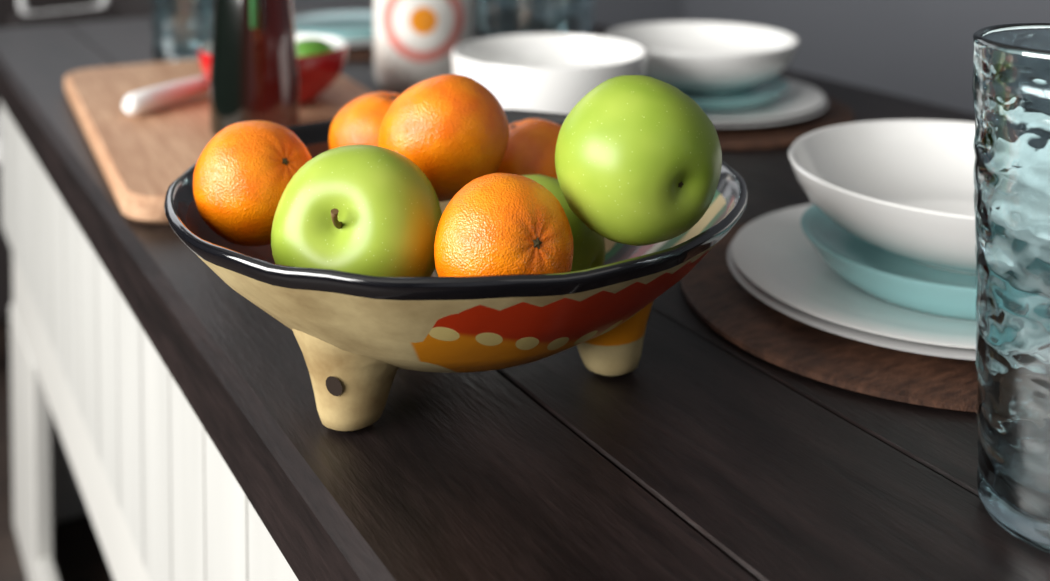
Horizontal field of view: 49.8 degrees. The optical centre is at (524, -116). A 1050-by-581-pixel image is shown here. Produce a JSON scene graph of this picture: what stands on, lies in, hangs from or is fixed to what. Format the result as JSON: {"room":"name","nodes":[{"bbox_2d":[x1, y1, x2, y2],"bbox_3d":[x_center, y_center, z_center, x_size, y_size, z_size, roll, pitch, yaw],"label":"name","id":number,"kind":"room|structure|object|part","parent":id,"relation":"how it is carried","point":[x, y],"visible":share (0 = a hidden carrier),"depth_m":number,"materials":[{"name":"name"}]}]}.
{"room":"kitchen","nodes":[
{"label":"kitchen","id":0,"kind":"room"},
{"bbox_2d":[0,321,113,580],"bbox_3d":[-0.009,1.043,0.966,4.800,0.100,5.400,-1,2,-31],"label":"floor","id":1,"kind":"structure","parent":0,"point":[79,555],"depth_m":1.68,"materials":[{"name":"brown wood"}]},
{"bbox_2d":[10,0,116,26],"bbox_3d":[-0.791,0.504,2.157,0.440,0.895,0.440,2,3,44],"label":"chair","id":2,"kind":"object","parent":1,"relation":"on","point":[101,11],"visible":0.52,"depth_m":2.27,"materials":[{"name":"white"}]},
{"bbox_2d":[0,0,214,322],"bbox_3d":[-1.794,0.467,2.422,2.170,0.950,0.770,-1,2,-31],"label":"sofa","id":3,"kind":"object","parent":1,"relation":"on","point":[126,9],"visible":0.02,"depth_m":2.68,"materials":[{"name":"fabric"}]},
{"bbox_2d":[0,0,1049,580],"bbox_3d":[0.211,0.624,0.798,0.832,0.750,2.610,-1,2,-31],"label":"kitchen island","id":4,"kind":"object","parent":1,"relation":"on","point":[152,399],"visible":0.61,"depth_m":0.57,"materials":[{"name":"brown wood"}]},
{"bbox_2d":[151,0,212,61],"bbox_3d":[-0.439,0.124,1.448,0.079,0.201,0.080,-1,2,-31],"label":"glass tumbler","id":5,"kind":"object","parent":4,"relation":"on","point":[180,28],"visible":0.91,"depth_m":1.42,"materials":[{"name":"clear glass"}]},
{"bbox_2d":[64,59,371,223],"bbox_3d":[-0.281,0.227,1.109,0.280,0.020,0.540,-1,2,-27],"label":"cutting board","id":6,"kind":"object","parent":4,"relation":"on","point":[140,156],"visible":0.44,"depth_m":1.04,"materials":[{"name":"brown wood"}]},
{"bbox_2d":[122,76,209,115],"bbox_3d":[-0.341,0.204,1.113,0.023,0.022,0.136,1,2,26],"label":"knife","id":7,"kind":"object","parent":6,"relation":"on","point":[151,99],"visible":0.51,"depth_m":1.08,"materials":[{"name":"white plastic"}]},
{"bbox_2d":[209,0,298,135],"bbox_3d":[-0.238,0.056,0.991,0.077,0.329,0.081,0,2,-5],"label":"bottle","id":8,"kind":"object","parent":6,"relation":"on","point":[254,70],"visible":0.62,"depth_m":0.96,"materials":[{"name":"clear glass"}]},
{"bbox_2d":[198,33,347,105],"bbox_3d":[-0.250,0.185,1.127,0.145,0.060,0.145,-1,2,-31],"label":"bowl","id":9,"kind":"object","parent":6,"relation":"on","point":[321,58],"visible":0.48,"depth_m":1.10,"materials":[{"name":"red ceramic"}]},
{"bbox_2d":[294,11,372,60],"bbox_3d":[-0.245,0.205,1.583,0.298,0.030,0.298,-1,2,-31],"label":"place setting","id":10,"kind":"object","parent":4,"relation":"on","point":[354,27],"visible":0.3,"depth_m":1.54,"materials":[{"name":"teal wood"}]},
{"bbox_3d":[-0.245,0.205,1.583,0.240,0.011,0.240,-1,2,-31],"label":"plate","id":11,"kind":"part","parent":10,"relation":"part of","materials":[{"name":"white ceramic"}]},
{"bbox_3d":[-0.245,0.209,1.584,0.246,0.011,0.246,-1,2,-31],"label":"plate","id":12,"kind":"part","parent":10,"relation":"part of","materials":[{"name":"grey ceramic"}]},
{"bbox_2d":[373,0,473,93],"bbox_3d":[-0.115,0.145,1.281,0.113,0.172,0.113,0,2,-5],"label":"jar","id":13,"kind":"object","parent":4,"relation":"on","point":[414,41],"visible":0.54,"depth_m":1.23,"materials":[{"name":"white ceramic"}]},
{"bbox_2d":[164,109,747,431],"bbox_3d":[-0.035,0.203,0.602,0.300,0.103,0.300,-1,2,-31],"label":"fruit bowl","id":14,"kind":"object","parent":4,"relation":"on","point":[353,332],"visible":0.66,"depth_m":0.49,"materials":[{"name":"ceramic"}]},
{"bbox_2d":[193,120,311,246],"bbox_3d":[-0.139,0.153,0.582,0.060,0.062,0.063,1,2,15],"label":"orange","id":15,"kind":"object","parent":14,"relation":"in","point":[241,176],"visible":0.86,"depth_m":0.56,"materials":[{"name":"orange food"}]},
{"bbox_2d":[271,144,441,276],"bbox_3d":[-0.078,0.164,0.535,0.080,0.080,0.076,0,2,12],"label":"apple","id":16,"kind":"object","parent":14,"relation":"in","point":[371,210],"visible":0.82,"depth_m":0.51,"materials":[{"name":"green food"}]},
{"bbox_2d":[329,91,400,148],"bbox_3d":[-0.082,0.149,0.659,0.064,0.055,0.064,0,2,-6],"label":"orange","id":17,"kind":"object","parent":14,"relation":"in","point":[359,121],"visible":0.31,"depth_m":0.64,"materials":[{"name":"orange food"}]},
{"bbox_2d":[378,74,508,201],"bbox_3d":[-0.043,0.135,0.602,0.070,0.068,0.065,0,2,-2],"label":"orange","id":18,"kind":"object","parent":14,"relation":"in","point":[452,127],"visible":0.84,"depth_m":0.58,"materials":[{"name":"orange food"}]},
{"bbox_2d":[434,173,573,276],"bbox_3d":[-0.009,0.162,0.504,0.062,0.064,0.060,0,2,-2],"label":"orange","id":19,"kind":"object","parent":14,"relation":"in","point":[497,223],"visible":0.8,"depth_m":0.48,"materials":[{"name":"orange food"}]},
{"bbox_2d":[496,118,561,178],"bbox_3d":[0.002,0.166,0.653,0.068,0.060,0.068,-2,3,-44],"label":"orange","id":20,"kind":"object","parent":14,"relation":"in","point":[531,148],"visible":0.29,"depth_m":0.63,"materials":[{"name":"orange food"}]},
{"bbox_2d":[521,174,604,271],"bbox_3d":[0.006,0.185,0.573,0.068,0.073,0.072,1,2,22],"label":"apple","id":21,"kind":"object","parent":14,"relation":"in","point":[589,246],"visible":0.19,"depth_m":0.55,"materials":[{"name":"green food"}]},
{"bbox_2d":[555,75,721,245],"bbox_3d":[0.054,0.129,0.531,0.072,0.077,0.078,2,3,44],"label":"apple","id":22,"kind":"object","parent":14,"relation":"in","point":[638,161],"visible":1,"depth_m":0.51,"materials":[{"name":"green food"}]},
{"bbox_2d":[476,0,593,38],"bbox_3d":[0.013,0.101,1.397,0.156,0.251,0.156,-1,2,-24],"label":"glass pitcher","id":23,"kind":"object","parent":4,"relation":"on","point":[494,17],"visible":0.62,"depth_m":1.34,"materials":[{"name":"clear glass"}]},
{"bbox_2d":[451,33,646,113],"bbox_3d":[0.022,0.195,1.028,0.178,0.090,0.178,-1,2,-31],"label":"bowl","id":24,"kind":"object","parent":4,"relation":"on","point":[541,72],"visible":0.39,"depth_m":0.99,"materials":[{"name":"white ceramic"}]},
{"bbox_2d":[604,21,854,148],"bbox_3d":[0.185,0.197,1.166,0.298,0.076,0.298,-1,2,-31],"label":"place setting","id":25,"kind":"object","parent":4,"relation":"on","point":[730,70],"visible":0.64,"depth_m":1.11,"materials":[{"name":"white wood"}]},
{"bbox_2d":[604,21,798,93],"bbox_3d":[0.183,0.183,1.178,0.200,0.050,0.200,-1,2,-31],"label":"bowl","id":26,"kind":"object","parent":25,"relation":"on","point":[694,57],"depth_m":1.15,"materials":[{"name":"white ceramic"}]},
{"bbox_3d":[0.185,0.219,1.167,0.240,0.011,0.240,-1,2,-31],"label":"plate","id":27,"kind":"part","parent":25,"relation":"part of","materials":[{"name":"white ceramic"}]},
{"bbox_3d":[0.185,0.224,1.167,0.246,0.011,0.246,-1,2,-31],"label":"plate","id":28,"kind":"part","parent":25,"relation":"part of","materials":[{"name":"grey ceramic"}]},
{"bbox_2d":[681,119,977,411],"bbox_3d":[0.246,0.210,0.691,0.298,0.084,0.298,-1,2,-31],"label":"place setting","id":29,"kind":"object","parent":4,"relation":"on","point":[868,287],"visible":0.69,"depth_m":0.64,"materials":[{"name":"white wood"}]},
{"bbox_3d":[0.249,0.240,0.692,0.246,0.011,0.246,-1,2,-31],"label":"plate","id":30,"kind":"part","parent":29,"relation":"part of","materials":[{"name":"grey ceramic"}]},
{"bbox_3d":[0.249,0.236,0.692,0.240,0.011,0.240,-1,2,-31],"label":"plate","id":31,"kind":"part","parent":29,"relation":"part of","materials":[{"name":"white ceramic"}]},
{"bbox_2d":[788,119,975,274],"bbox_3d":[0.270,0.193,0.684,0.215,0.050,0.215,-1,2,-31],"label":"bowl","id":32,"kind":"object","parent":29,"relation":"on","point":[888,197],"depth_m":0.73,"materials":[{"name":"white ceramic"}]},
{"bbox_2d":[972,23,1049,552],"bbox_3d":[0.225,0.161,0.462,0.081,0.197,0.081,0,2,-2],"label":"glass tumbler","id":33,"kind":"object","parent":4,"relation":"on","point":[1011,79],"visible":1,"depth_m":0.44,"materials":[{"name":"clear glass"}]},
{"bbox_2d":[292,0,683,27],"bbox_3d":[-1.379,-0.385,3.186,4.800,2.600,0.100,-1,2,-31],"label":"wall","id":34,"kind":"structure","parent":0,"point":[608,13],"depth_m":4.23,"materials":[{"name":"paint"}]},
{"bbox_2d":[684,0,1049,113],"bbox_3d":[2.003,-0.349,2.134,0.100,2.600,5.200,-1,2,-31],"label":"wall","id":35,"kind":"structure","parent":0,"point":[920,50],"depth_m":3.51,"materials":[{"name":"paint"}]}
]}

